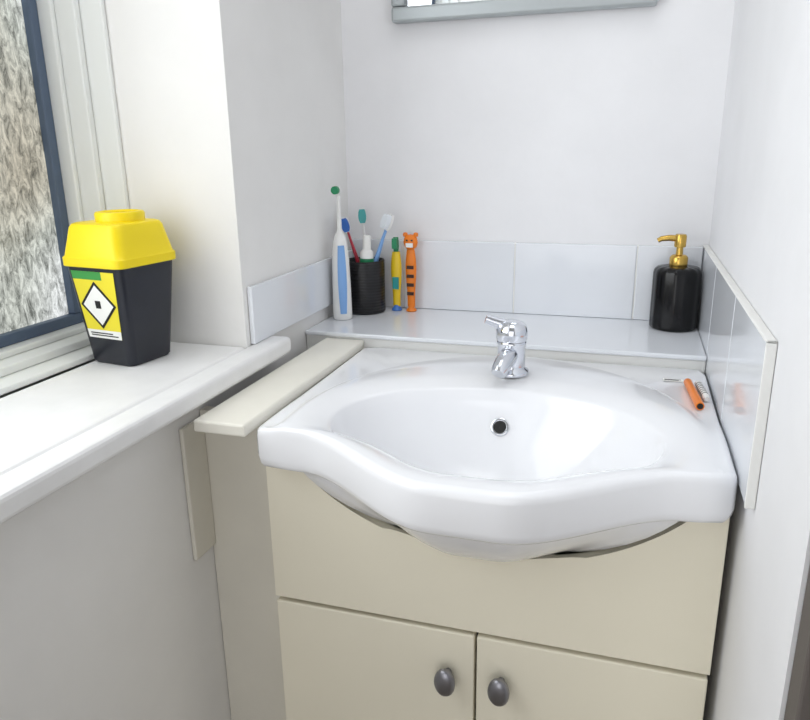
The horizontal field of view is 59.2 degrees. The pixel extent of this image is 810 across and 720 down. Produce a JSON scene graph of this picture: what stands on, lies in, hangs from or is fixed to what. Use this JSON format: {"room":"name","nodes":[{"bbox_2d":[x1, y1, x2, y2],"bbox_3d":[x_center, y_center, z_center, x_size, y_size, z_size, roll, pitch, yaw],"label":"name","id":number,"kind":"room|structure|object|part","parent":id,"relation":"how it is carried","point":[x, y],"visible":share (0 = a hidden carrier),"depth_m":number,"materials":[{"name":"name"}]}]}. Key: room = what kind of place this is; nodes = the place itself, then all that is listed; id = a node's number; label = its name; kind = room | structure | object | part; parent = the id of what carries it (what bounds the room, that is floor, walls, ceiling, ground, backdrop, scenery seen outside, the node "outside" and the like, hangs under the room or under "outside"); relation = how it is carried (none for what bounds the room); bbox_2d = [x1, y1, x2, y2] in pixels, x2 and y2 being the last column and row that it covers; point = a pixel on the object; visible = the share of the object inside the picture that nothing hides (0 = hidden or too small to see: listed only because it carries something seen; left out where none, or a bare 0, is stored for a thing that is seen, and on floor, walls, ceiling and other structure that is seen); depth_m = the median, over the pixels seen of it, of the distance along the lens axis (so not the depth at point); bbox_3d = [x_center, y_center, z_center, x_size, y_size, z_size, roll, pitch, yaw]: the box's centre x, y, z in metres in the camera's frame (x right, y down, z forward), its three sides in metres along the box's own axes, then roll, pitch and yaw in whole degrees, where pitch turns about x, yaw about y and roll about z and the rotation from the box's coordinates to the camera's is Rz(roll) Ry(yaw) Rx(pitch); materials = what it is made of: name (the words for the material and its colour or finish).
{"room":"bathroom","nodes":[
{"label":"bathroom","id":0,"kind":"room"},
{"bbox_2d":[0,0,349,719],"bbox_3d":[-0.661,-0.094,0.167,0.360,2.400,2.560,4,17,17],"label":"wall","id":1,"kind":"structure","parent":0,"point":[231,113],"depth_m":0.93,"materials":[{"name":"paint"}]},
{"bbox_2d":[0,0,129,395],"bbox_3d":[-0.658,-0.434,0.357,0.177,1.177,1.218,4,17,17],"label":"window","id":2,"kind":"structure","parent":1,"relation":"in","point":[62,161],"depth_m":0.95,"materials":[{"name":"white plastic"}]},
{"bbox_2d":[0,336,290,523],"bbox_3d":[-0.464,0.153,0.481,0.203,0.025,1.336,4,17,17],"label":"window sill","id":3,"kind":"structure","parent":1,"relation":"attached to","point":[54,431],"depth_m":0.78,"materials":[{"name":"paint"}]},
{"bbox_2d":[62,209,175,365],"bbox_3d":[-0.368,-0.097,0.932,0.104,0.194,0.104,7,18,24],"label":"bin","id":4,"kind":"object","parent":3,"relation":"on","point":[119,262],"visible":1,"depth_m":0.90,"materials":[{"name":"black plastic"}]},
{"bbox_3d":[-0.368,-0.158,0.914,0.114,0.065,0.114,4,17,17],"label":"lid","id":5,"kind":"part","parent":4,"relation":"part of","materials":[{"name":"yellow plastic"}]},
{"bbox_2d":[68,260,171,365],"bbox_3d":[-0.367,-0.068,0.941,0.107,0.134,0.107,4,17,17],"label":"tub","id":6,"kind":"object","parent":4,"relation":"attached to","point":[125,305],"depth_m":0.91,"materials":[{"name":"black plastic"}]},
{"bbox_2d":[179,420,215,560],"bbox_3d":[-0.263,0.165,0.908,0.006,0.181,0.046,4,17,17],"label":"trim","id":7,"kind":"structure","parent":1,"relation":"attached to","point":[193,443],"depth_m":0.90,"materials":[{"name":"beige wood"}]},
{"bbox_2d":[200,406,285,719],"bbox_3d":[-0.202,0.464,1.013,0.104,0.834,0.016,4,17,17],"label":"panel","id":8,"kind":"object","parent":1,"relation":"attached to","point":[243,553],"depth_m":0.96,"materials":[{"name":"beige wood"}]},
{"bbox_2d":[194,338,363,436],"bbox_3d":[-0.156,0.025,0.995,0.067,0.015,0.388,4,17,17],"label":"trim","id":9,"kind":"structure","parent":1,"relation":"attached to","point":[248,409],"depth_m":0.93,"materials":[{"name":"beige wood"}]},
{"bbox_2d":[247,249,352,343],"bbox_3d":[-0.159,-0.116,1.182,0.008,0.082,0.392,4,17,17],"label":"wall tiles","id":10,"kind":"object","parent":1,"relation":"attached to","point":[277,303],"depth_m":1.10,"materials":[{"name":"tile"}]},
{"bbox_2d":[341,0,734,269],"bbox_3d":[0.724,-0.393,1.102,2.900,2.400,0.140,4,17,17],"label":"wall","id":11,"kind":"structure","parent":0,"point":[604,127],"depth_m":1.19,"materials":[{"name":"paint"}]},
{"bbox_2d":[305,306,706,374],"bbox_3d":[0.162,-0.028,1.201,0.621,0.060,0.214,4,17,17],"label":"shelf","id":12,"kind":"object","parent":11,"relation":"attached to","point":[634,342],"visible":0.58,"depth_m":1.14,"materials":[{"name":"ceramic"}]},
{"bbox_2d":[331,185,351,319],"bbox_3d":[-0.112,-0.184,1.230,0.034,0.230,0.035,4,17,17],"label":"electric toothbrush","id":13,"kind":"object","parent":12,"relation":"on","point":[342,299],"visible":1,"depth_m":1.23,"materials":[{"name":"white plastic"}]},
{"bbox_2d":[349,257,385,314],"bbox_3d":[-0.073,-0.137,1.307,0.074,0.095,0.074,4,17,17],"label":"cup","id":14,"kind":"object","parent":12,"relation":"on","point":[367,279],"visible":0.71,"depth_m":1.28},
{"bbox_2d":[341,216,359,261],"bbox_3d":[-0.086,-0.175,1.288,0.061,0.168,0.020,-7,18,-21],"label":"toothbrush","id":15,"kind":"object","parent":14,"relation":"in","point":[346,227],"visible":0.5,"depth_m":1.26,"materials":[{"name":"red plastic"}]},
{"bbox_2d":[358,208,366,234],"bbox_3d":[-0.073,-0.187,1.303,0.021,0.180,0.022,-1,17,1],"label":"toothbrush","id":16,"kind":"object","parent":14,"relation":"in","point":[362,214],"visible":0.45,"depth_m":1.27,"materials":[{"name":"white plastic"}]},
{"bbox_2d":[360,235,373,261],"bbox_3d":[-0.069,-0.157,1.286,0.026,0.134,0.024,-14,21,-37],"label":"toothpaste tube","id":17,"kind":"object","parent":14,"relation":"in","point":[366,254],"visible":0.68,"depth_m":1.27,"materials":[{"name":"white plastic"}]},
{"bbox_2d":[374,213,393,261],"bbox_3d":[-0.056,-0.176,1.284,0.076,0.173,0.021,4,17,17],"label":"toothbrush","id":18,"kind":"object","parent":14,"relation":"in","point":[386,222],"visible":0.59,"depth_m":1.26,"materials":[{"name":"blue plastic"}]},
{"bbox_2d":[391,237,401,310],"bbox_3d":[-0.016,-0.158,1.305,0.021,0.134,0.020,4,17,17],"label":"toothbrush","id":19,"kind":"object","parent":12,"relation":"on","point":[396,268],"visible":1,"depth_m":1.30,"materials":[{"name":"yellow plastic"}]},
{"bbox_2d":[403,232,417,311],"bbox_3d":[0.011,-0.160,1.294,0.023,0.144,0.023,-9,18,-26],"label":"toothbrush","id":20,"kind":"object","parent":12,"relation":"on","point":[410,241],"visible":1,"depth_m":1.29,"materials":[{"name":"orange plastic"}]},
{"bbox_2d":[649,234,701,331],"bbox_3d":[0.437,-0.127,1.146,0.074,0.152,0.074,4,17,17],"label":"soap dispenser","id":21,"kind":"object","parent":12,"relation":"on","point":[676,285],"visible":1,"depth_m":1.12,"materials":[{"name":"black ceramic"}]},
{"bbox_2d":[649,264,701,331],"bbox_3d":[0.437,-0.102,1.153,0.074,0.101,0.074,4,17,17],"label":"bottle","id":22,"kind":"object","parent":21,"relation":"attached to","point":[676,288],"depth_m":1.13,"materials":[{"name":"black ceramic"}]},
{"bbox_2d":[391,0,657,23],"bbox_3d":[0.176,-0.845,1.055,0.422,0.610,0.021,4,17,17],"label":"bathroom mirror","id":23,"kind":"object","parent":11,"relation":"attached to","point":[403,11],"visible":1,"depth_m":1.14,"materials":[{"name":"silver metal"}]},
{"bbox_3d":[0.178,-0.847,1.060,0.374,0.562,0.009,4,17,17],"label":"glass","id":24,"kind":"part","parent":23,"relation":"part of","materials":[{"name":"white mirror"}]},
{"bbox_2d":[353,239,702,319],"bbox_3d":[0.195,-0.146,1.268,0.612,0.126,0.008,4,17,17],"label":"wall tiles","id":25,"kind":"structure","parent":11,"relation":"attached to","point":[580,280],"depth_m":1.25,"materials":[{"name":"tile"}]},
{"bbox_2d":[703,0,809,719],"bbox_3d":[0.427,-0.276,0.723,0.110,2.400,0.795,4,17,17],"label":"wall","id":26,"kind":"structure","parent":0,"point":[760,233],"depth_m":0.62,"materials":[{"name":"paint"}]},
{"bbox_2d":[697,245,777,508],"bbox_3d":[0.400,-0.027,0.899,0.009,0.156,0.624,4,17,17],"label":"wall tiles","id":27,"kind":"structure","parent":26,"relation":"attached to","point":[740,350],"depth_m":0.73,"materials":[{"name":"tile"}]},
{"bbox_2d":[784,566,809,719],"bbox_3d":[0.682,0.036,0.273,0.898,2.050,0.043,4,17,17],"label":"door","id":28,"kind":"structure","parent":26,"relation":"in","point":[798,699],"depth_m":0.46,"materials":[{"name":"brown wood"}]},
{"bbox_3d":[0.340,1.158,0.218,2.900,0.060,2.840,4,17,17],"label":"floor","id":29,"kind":"structure","parent":0,"visible":0},
{"bbox_2d":[266,466,729,719],"bbox_3d":[0.136,0.467,1.054,0.511,0.796,0.410,4,17,17],"label":"vanity cabinet","id":30,"kind":"object","parent":29,"relation":"on","point":[377,622],"visible":0.73,"depth_m":0.83,"materials":[{"name":"beige laminate"}]},
{"bbox_3d":[-0.035,0.555,0.950,0.256,0.508,0.018,4,17,17],"label":"door","id":31,"kind":"part","parent":30,"relation":"part of","materials":[{"name":"beige laminate"}]},
{"bbox_3d":[0.048,0.379,0.846,0.026,0.037,0.025,4,17,17],"label":"handle","id":32,"kind":"part","parent":30,"relation":"part of","materials":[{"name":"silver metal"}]},
{"bbox_2d":[257,347,737,561],"bbox_3d":[0.111,0.121,0.885,0.514,0.144,0.474,4,17,17],"label":"basin","id":33,"kind":"object","parent":30,"relation":"in","point":[469,461],"depth_m":0.82,"materials":[{"name":"white ceramic"}]},
{"bbox_2d":[484,315,528,377],"bbox_3d":[0.132,-0.018,0.955,0.054,0.082,0.082,14,22,40],"label":"mixer tap","id":34,"kind":"object","parent":33,"relation":"on","point":[511,334],"visible":1,"depth_m":0.95,"materials":[{"name":"silver metal"}]},
{"bbox_3d":[0.361,0.027,0.960,0.026,0.001,0.010,4,17,17],"label":"test strip","id":35,"kind":"part","parent":33,"relation":"part of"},
{"bbox_2d":[684,378,709,409],"bbox_3d":[0.368,0.042,0.893,0.022,0.010,0.098,3,17,12],"label":"syringe","id":36,"kind":"object","parent":33,"relation":"on","point":[694,395],"visible":1,"depth_m":0.89,"materials":[{"name":"orange plastic"}]},
{"bbox_3d":[0.109,0.382,0.826,0.026,0.037,0.025,4,17,17],"label":"handle","id":37,"kind":"part","parent":30,"relation":"part of","materials":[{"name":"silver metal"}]},
{"bbox_3d":[0.210,0.573,0.875,0.250,0.508,0.018,4,17,17],"label":"door","id":38,"kind":"part","parent":30,"relation":"part of","materials":[{"name":"beige laminate"}]}
]}

